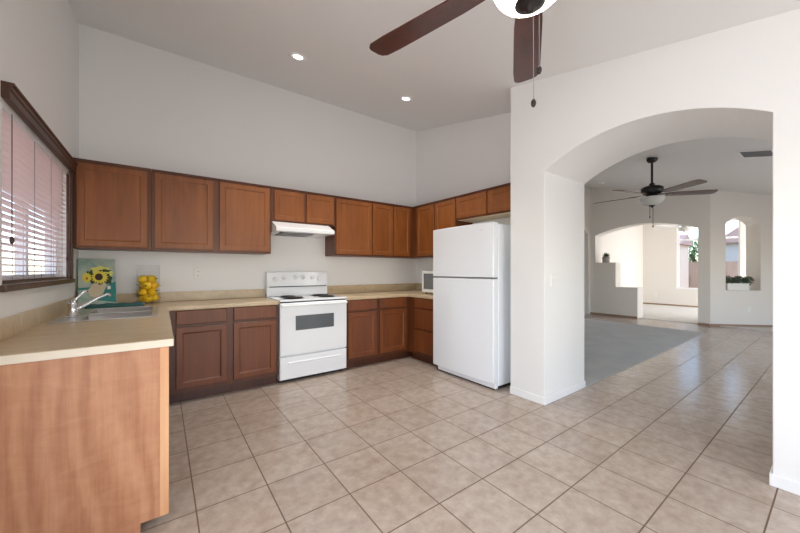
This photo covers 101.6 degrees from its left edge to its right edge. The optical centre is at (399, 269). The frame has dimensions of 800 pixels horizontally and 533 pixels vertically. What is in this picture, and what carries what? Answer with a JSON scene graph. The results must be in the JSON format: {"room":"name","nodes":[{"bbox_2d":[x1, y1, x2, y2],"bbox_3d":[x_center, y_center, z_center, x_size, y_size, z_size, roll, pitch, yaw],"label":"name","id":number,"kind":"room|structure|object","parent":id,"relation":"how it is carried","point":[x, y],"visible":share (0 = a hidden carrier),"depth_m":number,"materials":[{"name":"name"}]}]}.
{"room":"kitchen","nodes":[
{"label":"kitchen","id":0,"kind":"room"},
{"bbox_2d":[0,0,78,318],"bbox_3d":[-1.242,-0.568,0.504,0.150,3.636,6.580,0,0,-36],"label":"wall","id":1,"kind":"structure","parent":0,"point":[39,39],"depth_m":2.18,"materials":[{"name":"white paint"}]},
{"bbox_2d":[2,197,56,280],"bbox_3d":[-2.463,-0.385,2.129,0.050,0.920,1.465,0,0,-36],"label":"window","id":2,"kind":"structure","parent":1,"relation":"in","point":[20,262],"depth_m":2.10,"materials":[{"name":"white"}]},
{"bbox_2d":[2,100,68,283],"bbox_3d":[-2.400,-0.386,2.169,0.069,0.915,1.435,0,0,-36],"label":"window blind","id":3,"kind":"object","parent":2,"relation":"attached to","point":[31,174],"visible":0.99,"depth_m":2.01,"materials":[{"name":"white plastic"}]},
{"bbox_2d":[0,171,75,291],"bbox_3d":[-2.372,-0.369,2.183,0.050,0.952,1.565,0,0,-36],"label":"trim","id":4,"kind":"structure","parent":1,"relation":"attached to","point":[69,264],"depth_m":2.76,"materials":[{"name":"brown wood"}]},
{"bbox_2d":[0,295,77,340],"bbox_3d":[-2.353,0.285,2.168,0.020,0.101,2.278,0,0,-36],"label":"backsplash","id":5,"kind":"structure","parent":1,"relation":"attached to","point":[12,325],"depth_m":1.88,"materials":[{"name":"beige laminate"}]},
{"bbox_2d":[1,80,77,172],"bbox_3d":[-2.366,-0.881,2.206,0.046,0.082,1.515,0,0,-36],"label":"trim","id":6,"kind":"structure","parent":1,"relation":"attached to","point":[11,94],"depth_m":1.91,"materials":[{"name":"brown wood"}]},
{"bbox_2d":[79,23,589,313],"bbox_3d":[1.299,-0.564,6.360,10.870,3.628,0.170,0,0,-36],"label":"wall","id":7,"kind":"structure","parent":0,"point":[141,105],"depth_m":3.85,"materials":[{"name":"white paint"}]},
{"bbox_2d":[73,157,151,251],"bbox_3d":[-2.712,-0.583,3.108,0.548,0.785,0.339,0,0,-36],"label":"upper cabinet","id":8,"kind":"object","parent":7,"relation":"attached to","point":[112,202],"visible":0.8,"depth_m":2.97,"materials":[{"name":"brown wood"}]},
{"bbox_2d":[116,289,263,302],"bbox_3d":[-2.350,0.285,3.569,1.639,0.101,0.020,0,0,-36],"label":"backsplash","id":9,"kind":"structure","parent":7,"relation":"attached to","point":[247,293],"depth_m":3.62,"materials":[{"name":"beige laminate"}]},
{"bbox_2d":[194,268,201,278],"bbox_3d":[-2.258,0.040,3.644,0.075,0.118,0.010,0,0,-36],"label":"wall outlet","id":10,"kind":"object","parent":7,"relation":"attached to","point":[197,271],"visible":1,"depth_m":3.64,"materials":[{"name":"white plastic"}]},
{"bbox_2d":[151,169,270,254],"bbox_3d":[-2.043,-0.583,3.598,1.107,0.785,0.339,0,0,-36],"label":"upper cabinet","id":11,"kind":"object","parent":7,"relation":"attached to","point":[191,213],"visible":0.98,"depth_m":3.42,"materials":[{"name":"brown wood"}]},
{"bbox_2d":[271,221,334,237],"bbox_3d":[-1.251,-0.496,4.067,0.705,0.143,0.512,0,0,-36],"label":"range hood","id":12,"kind":"object","parent":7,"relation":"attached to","point":[277,228],"visible":0.84,"depth_m":3.90,"materials":[{"name":"white metal"}]},
{"bbox_2d":[271,186,334,227],"bbox_3d":[-1.270,-0.772,4.163,0.804,0.405,0.339,0,0,-36],"label":"upper cabinet","id":13,"kind":"object","parent":7,"relation":"attached to","point":[287,205],"visible":0.81,"depth_m":4.00,"materials":[{"name":"brown wood"}]},
{"bbox_2d":[325,196,371,256],"bbox_3d":[-0.716,-0.583,4.568,0.564,0.785,0.339,0,0,-36],"label":"upper cabinet","id":14,"kind":"object","parent":7,"relation":"attached to","point":[352,237],"visible":0.89,"depth_m":4.42,"materials":[{"name":"brown wood"}]},
{"bbox_2d":[327,283,415,293],"bbox_3d":[-0.384,0.278,5.008,1.600,0.116,0.020,0,0,-36],"label":"backsplash","id":15,"kind":"structure","parent":7,"relation":"attached to","point":[337,289],"depth_m":4.94,"materials":[{"name":"beige laminate"}]},
{"bbox_2d":[369,201,420,258],"bbox_3d":[-0.058,-0.583,5.051,1.065,0.785,0.339,0,0,-36],"label":"upper cabinet","id":16,"kind":"object","parent":7,"relation":"attached to","point":[392,224],"visible":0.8,"depth_m":4.80,"materials":[{"name":"brown wood"}]},
{"bbox_2d":[67,0,799,195],"bbox_3d":[4.505,-1.879,5.528,15.400,1.858,8.000,0,0,-36],"label":"ceiling","id":17,"kind":"structure","parent":0,"point":[460,71],"depth_m":2.88,"materials":[{"name":"white paint"}]},
{"bbox_2d":[288,52,306,61],"bbox_3d":[-1.004,-2.095,3.208,0.179,0.043,0.176,0,0,-31],"label":"recessed light","id":18,"kind":"object","parent":17,"relation":"in","point":[296,56],"visible":1,"depth_m":3.19,"materials":[{"name":"white"}]},
{"bbox_2d":[399,96,412,101],"bbox_3d":[0.073,-2.094,3.989,0.179,0.043,0.176,0,0,-31],"label":"recessed light","id":19,"kind":"object","parent":17,"relation":"in","point":[403,98],"visible":1,"depth_m":3.97,"materials":[{"name":"white"}]},
{"bbox_2d":[369,0,555,106],"bbox_3d":[0.471,-1.120,1.287,1.574,0.928,1.627,0,0,-36],"label":"ceiling fan","id":20,"kind":"object","parent":17,"relation":"hanging from","point":[528,16],"visible":1,"depth_m":1.63,"materials":[{"name":"brown wood"}]},
{"bbox_2d":[593,157,717,226],"bbox_3d":[4.050,-1.256,5.335,1.655,1.129,1.604,0,0,-36],"label":"ceiling fan","id":21,"kind":"object","parent":17,"relation":"hanging from","point":[653,193],"visible":1,"depth_m":5.17,"materials":[{"name":"black metal"}]},
{"bbox_2d":[653,225,693,232],"bbox_3d":[8.282,-1.475,9.457,1.564,1.068,1.637,0,0,-36],"label":"ceiling fan","id":22,"kind":"object","parent":17,"relation":"hanging from","point":[682,228],"visible":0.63,"depth_m":9.40,"materials":[{"name":"white plastic"}]},
{"bbox_2d":[736,149,772,157],"bbox_3d":[4.887,-1.532,4.260,0.400,0.150,0.648,0,0,-36],"label":"ceiling vent","id":23,"kind":"object","parent":17,"relation":"in","point":[765,152],"visible":0.71,"depth_m":4.38,"materials":[{"name":"white metal"}]},
{"bbox_2d":[416,112,510,282],"bbox_3d":[1.013,-0.552,4.639,0.175,3.604,2.270,0,0,-36],"label":"wall","id":24,"kind":"structure","parent":0,"point":[453,160],"depth_m":4.69,"materials":[{"name":"white paint"}]},
{"bbox_2d":[416,283,421,289],"bbox_3d":[0.618,0.278,5.011,0.020,0.116,1.198,0,0,-36],"label":"backsplash","id":25,"kind":"structure","parent":24,"relation":"attached to","point":[418,285],"depth_m":5.41,"materials":[{"name":"beige laminate"}]},
{"bbox_2d":[413,196,472,257],"bbox_3d":[0.596,-0.583,4.772,0.339,0.785,0.917,0,0,-36],"label":"upper cabinet","id":26,"kind":"object","parent":24,"relation":"attached to","point":[441,214],"visible":0.68,"depth_m":4.72,"materials":[{"name":"brown wood"}]},
{"bbox_2d":[456,182,510,222],"bbox_3d":[1.171,-0.813,3.987,0.339,0.324,1.025,0,0,-36],"label":"upper cabinet","id":27,"kind":"object","parent":24,"relation":"attached to","point":[491,203],"visible":0.66,"depth_m":3.94,"materials":[{"name":"brown wood"}]},
{"bbox_2d":[141,304,799,532],"bbox_3d":[4.505,1.305,5.528,15.400,0.130,8.000,0,0,-36],"label":"floor","id":28,"kind":"structure","parent":0,"point":[679,439],"depth_m":2.28,"materials":[{"name":"beige tile"}]},
{"bbox_2d":[0,316,168,532],"bbox_3d":[-2.085,0.814,2.344,0.660,0.873,2.310,0,0,-36],"label":"base cabinet","id":29,"kind":"object","parent":28,"relation":"on","point":[84,440],"visible":0.7,"depth_m":1.43,"materials":[{"name":"brown wood"}]},
{"bbox_2d":[0,289,278,364],"bbox_3d":[-1.678,0.305,2.634,1.659,0.141,2.322,0,0,-36],"label":"countertop","id":30,"kind":"structure","parent":29,"relation":"on","point":[26,336],"depth_m":1.78,"materials":[{"name":"beige laminate"}]},
{"bbox_2d":[63,289,111,317],"bbox_3d":[-2.290,0.236,2.399,0.236,0.187,0.246,0,0,-36],"label":"kitchen faucet","id":31,"kind":"object","parent":30,"relation":"on","point":[73,309],"visible":1,"depth_m":2.35,"materials":[{"name":"silver metal"}]},
{"bbox_2d":[66,300,78,315],"bbox_3d":[-2.353,0.273,2.343,0.068,0.113,0.068,0,0,-36],"label":"faucet","id":32,"kind":"object","parent":31,"relation":"attached to","point":[73,309],"depth_m":2.32,"materials":[{"name":"silver metal"}]},
{"bbox_2d":[78,259,116,305],"bbox_3d":[-2.843,0.114,3.063,0.153,0.440,0.261,0,0,44],"label":"canvas painting","id":33,"kind":"object","parent":30,"relation":"on","point":[98,276],"visible":0.95,"depth_m":3.06,"materials":[{"name":"teal paint"}]},
{"bbox_2d":[47,305,158,323],"bbox_3d":[-2.228,0.420,2.540,0.555,0.182,0.870,0,0,-36],"label":"sink","id":34,"kind":"object","parent":30,"relation":"in","point":[95,314],"visible":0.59,"depth_m":2.54,"materials":[{"name":"silver metal"}]},
{"bbox_2d":[84,302,144,308],"bbox_3d":[-2.568,0.318,2.950,0.400,0.035,0.143,0,0,-36],"label":"dish towel","id":35,"kind":"object","parent":30,"relation":"on","point":[106,305],"visible":0.91,"depth_m":2.91,"materials":[{"name":"teal fabric"}]},
{"bbox_3d":[-2.521,0.143,3.267,0.188,0.385,0.188,0,0,-36],"label":"glass vase","id":36,"kind":"object","parent":30,"relation":"on","visible":0},
{"bbox_2d":[137,275,147,282],"bbox_3d":[-2.553,0.091,3.227,0.076,0.078,0.102,0,0,35],"label":"lemon","id":37,"kind":"object","parent":36,"relation":"in","point":[141,279],"visible":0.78,"depth_m":3.21,"materials":[{"name":"yellow plant"}]},
{"bbox_2d":[138,288,147,295],"bbox_3d":[-2.537,0.217,3.222,0.099,0.077,0.080,0,0,37],"label":"lemon","id":38,"kind":"object","parent":36,"relation":"in","point":[142,291],"visible":0.99,"depth_m":3.20,"materials":[{"name":"yellow plant"}]},
{"bbox_2d":[142,282,151,288],"bbox_3d":[-2.492,0.154,3.219,0.102,0.076,0.080,0,0,26],"label":"lemon","id":39,"kind":"object","parent":36,"relation":"in","point":[146,285],"visible":1,"depth_m":3.20,"materials":[{"name":"yellow plant"}]},
{"bbox_2d":[143,294,151,301],"bbox_3d":[-2.497,0.281,3.222,0.076,0.078,0.097,0,0,-26],"label":"lemon","id":40,"kind":"object","parent":36,"relation":"in","point":[146,298],"visible":1,"depth_m":3.20,"materials":[{"name":"yellow plant"}]},
{"bbox_2d":[147,275,157,282],"bbox_3d":[-2.466,0.091,3.263,0.102,0.076,0.080,0,0,-15],"label":"lemon","id":41,"kind":"object","parent":36,"relation":"in","point":[151,279],"visible":1,"depth_m":3.24,"materials":[{"name":"yellow plant"}]},
{"bbox_2d":[148,288,157,295],"bbox_3d":[-2.464,0.217,3.267,0.099,0.077,0.080,0,0,-19],"label":"lemon","id":42,"kind":"object","parent":36,"relation":"in","point":[152,291],"visible":1,"depth_m":3.24,"materials":[{"name":"yellow plant"}]},
{"bbox_2d":[151,295,160,300],"bbox_3d":[-2.497,0.281,3.319,0.080,0.076,0.102,0,0,0],"label":"lemon","id":43,"kind":"object","parent":36,"relation":"in","point":[154,297],"visible":0.58,"depth_m":3.29,"materials":[{"name":"yellow food"}]},
{"bbox_2d":[151,282,160,287],"bbox_3d":[-2.495,0.154,3.316,0.080,0.076,0.102,0,0,-7],"label":"lemon","id":44,"kind":"object","parent":36,"relation":"in","point":[155,284],"visible":0.52,"depth_m":3.29,"materials":[{"name":"yellow plant"}]},
{"bbox_2d":[169,305,277,403],"bbox_3d":[-1.917,0.814,3.503,1.015,0.873,0.638,0,0,-36],"label":"base cabinet","id":45,"kind":"object","parent":28,"relation":"on","point":[214,351],"visible":0.94,"depth_m":3.23,"materials":[{"name":"brown wood"}]},
{"bbox_2d":[266,272,347,382],"bbox_3d":[-1.149,0.637,4.008,0.807,1.225,0.664,0,0,-36],"label":"electric range","id":46,"kind":"object","parent":28,"relation":"on","point":[312,324],"visible":0.99,"depth_m":3.81,"materials":[{"name":"white metal"}]},
{"bbox_2d":[267,294,346,301],"bbox_3d":[-1.137,0.339,3.991,0.807,0.022,0.535,0,0,-36],"label":"cooktop","id":47,"kind":"object","parent":46,"relation":"in","point":[280,297],"depth_m":3.89,"materials":[{"name":"white metal"}]},
{"bbox_2d":[344,297,411,368],"bbox_3d":[-0.193,0.814,4.765,1.618,0.873,0.638,0,0,-36],"label":"base cabinet","id":48,"kind":"object","parent":28,"relation":"on","point":[377,329],"visible":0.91,"depth_m":4.32,"materials":[{"name":"brown wood"}]},
{"bbox_2d":[327,283,432,299],"bbox_3d":[-0.028,0.298,4.539,1.620,0.156,1.198,0,0,-36],"label":"countertop","id":49,"kind":"structure","parent":48,"relation":"on","point":[370,291],"depth_m":4.73,"materials":[{"name":"beige laminate"}]},
{"bbox_2d":[422,271,435,293],"bbox_3d":[0.604,0.175,4.581,0.413,0.320,0.440,0,0,-36],"label":"microwave oven","id":50,"kind":"object","parent":49,"relation":"on","point":[427,276],"visible":0.22,"depth_m":4.54,"materials":[{"name":"white plastic"}]},
{"bbox_2d":[408,297,437,365],"bbox_3d":[0.538,0.814,4.572,0.668,0.873,0.573,0,0,-36],"label":"base cabinet","id":51,"kind":"object","parent":28,"relation":"on","point":[420,310],"visible":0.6,"depth_m":4.37,"materials":[{"name":"brown wood"}]},
{"bbox_2d":[433,222,510,389],"bbox_3d":[0.952,0.374,3.917,0.716,1.752,0.927,0,0,-36],"label":"refrigerator","id":52,"kind":"object","parent":28,"relation":"on","point":[472,263],"visible":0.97,"depth_m":3.53,"materials":[{"name":"white metal"}]},
{"bbox_2d":[601,225,642,286],"bbox_3d":[7.319,-0.570,10.902,4.210,3.639,0.150,0,0,-36],"label":"wall","id":53,"kind":"structure","parent":0,"point":[625,246],"depth_m":11.15,"materials":[{"name":"white paint"}]},
{"bbox_2d":[590,188,709,323],"bbox_3d":[6.319,-0.554,8.392,0.370,3.608,2.520,0,0,-36],"label":"wall","id":54,"kind":"structure","parent":0,"point":[607,296],"depth_m":8.55,"materials":[{"name":"white paint"}]},
{"bbox_2d":[602,252,610,262],"bbox_3d":[5.729,-0.353,9.098,0.236,0.295,0.220,0,0,12],"label":"potted succulent","id":55,"kind":"object","parent":54,"relation":"on","point":[605,259],"visible":1,"depth_m":9.03,"materials":[{"name":"green plant"}]},
{"bbox_2d":[602,257,609,262],"bbox_3d":[5.743,-0.288,9.085,0.200,0.165,0.200,0,0,-36],"label":"pot","id":56,"kind":"object","parent":55,"relation":"attached to","point":[604,259],"depth_m":9.01,"materials":[{"name":"beige ceramic"}]},
{"bbox_2d":[511,9,799,481],"bbox_3d":[2.666,-0.309,1.865,0.785,3.118,4.160,0,0,-36],"label":"wall","id":57,"kind":"structure","parent":0,"point":[743,80],"depth_m":2.57,"materials":[{"name":"white paint"}]},
{"bbox_2d":[510,381,585,405],"bbox_3d":[1.544,1.214,3.387,0.797,0.072,0.377,0,0,-36],"label":"baseboard","id":58,"kind":"structure","parent":57,"relation":"attached to","point":[549,399],"depth_m":3.17,"materials":[{"name":"white"}]},
{"bbox_2d":[551,274,557,286],"bbox_3d":[1.478,0.100,3.111,0.120,0.118,0.014,0,0,-36],"label":"light switch","id":59,"kind":"object","parent":57,"relation":"attached to","point":[554,277],"visible":1,"depth_m":3.10,"materials":[{"name":"white plastic"}]},
{"bbox_2d":[769,464,799,495],"bbox_3d":[3.133,1.214,1.216,0.797,0.072,2.262,0,0,-36],"label":"baseboard","id":60,"kind":"structure","parent":57,"relation":"attached to","point":[780,482],"depth_m":1.85,"materials":[{"name":"white"}]},
{"bbox_2d":[643,219,745,305],"bbox_3d":[10.596,-0.581,9.862,0.150,3.661,5.700,0,0,-36],"label":"wall","id":61,"kind":"structure","parent":0,"point":[659,246],"depth_m":11.48,"materials":[{"name":"white paint"}]},
{"bbox_2d":[643,302,697,307],"bbox_3d":[10.531,1.215,9.814,0.012,0.050,5.400,0,0,-36],"label":"baseboard","id":62,"kind":"structure","parent":61,"relation":"attached to","point":[643,302],"depth_m":11.33,"materials":[{"name":"brown wood"}]},
{"bbox_2d":[677,219,739,288],"bbox_3d":[10.025,-0.465,10.633,0.050,2.210,1.520,0,0,-36],"label":"window","id":63,"kind":"structure","parent":61,"relation":"in","point":[678,239],"depth_m":11.10,"materials":[{"name":"white"}]},
{"bbox_2d":[710,189,772,324],"bbox_3d":[7.962,-0.335,7.293,2.050,3.170,0.360,0,0,9],"label":"wall","id":64,"kind":"structure","parent":0,"point":[755,211],"depth_m":7.21,"materials":[{"name":"white paint"}]},
{"bbox_2d":[726,275,753,289],"bbox_3d":[7.554,0.283,7.333,0.601,0.332,0.226,0,0,9],"label":"planter box","id":65,"kind":"object","parent":64,"relation":"on","point":[733,283],"visible":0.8,"depth_m":7.28,"materials":[{"name":"white plastic"}]},
{"bbox_2d":[710,324,772,326],"bbox_3d":[7.934,1.225,7.109,2.050,0.050,0.012,0,0,9],"label":"baseboard","id":66,"kind":"structure","parent":64,"relation":"attached to","point":[710,324],"depth_m":7.17,"materials":[{"name":"brown wood"}]},
{"label":"outside","id":67,"kind":"structure","parent":0,"visible":0},
{"bbox_3d":[22.571,1.375,19.617,30.400,0.150,55.000,0,0,-36],"label":"ground","id":68,"kind":"structure","parent":67,"visible":0},
{"bbox_2d":[679,234,693,287],"bbox_3d":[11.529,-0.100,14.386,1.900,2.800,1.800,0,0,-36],"label":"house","id":69,"kind":"structure","parent":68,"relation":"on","point":[683,245],"depth_m":13.81,"materials":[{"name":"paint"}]},
{"bbox_2d":[689,236,697,261],"bbox_3d":[14.075,-0.202,15.633,1.733,3.009,1.752,0,0,-36],"label":"leafy tree","id":70,"kind":"object","parent":68,"relation":"on","point":[693,255],"visible":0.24,"depth_m":15.46,"materials":[{"name":"green plant"}]},
{"bbox_2d":[689,261,738,287],"bbox_3d":[14.856,0.465,12.270,0.070,1.670,8.255,0,0,-36],"label":"fence","id":71,"kind":"object","parent":68,"relation":"on","point":[732,267],"visible":0.07,"depth_m":14.47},
{"bbox_2d":[726,227,738,260],"bbox_3d":[21.060,-1.425,16.095,7.800,5.450,6.900,0,0,-36],"label":"neighbor house","id":72,"kind":"structure","parent":68,"relation":"on","point":[732,244],"depth_m":16.16,"materials":[{"name":"grey paint"}]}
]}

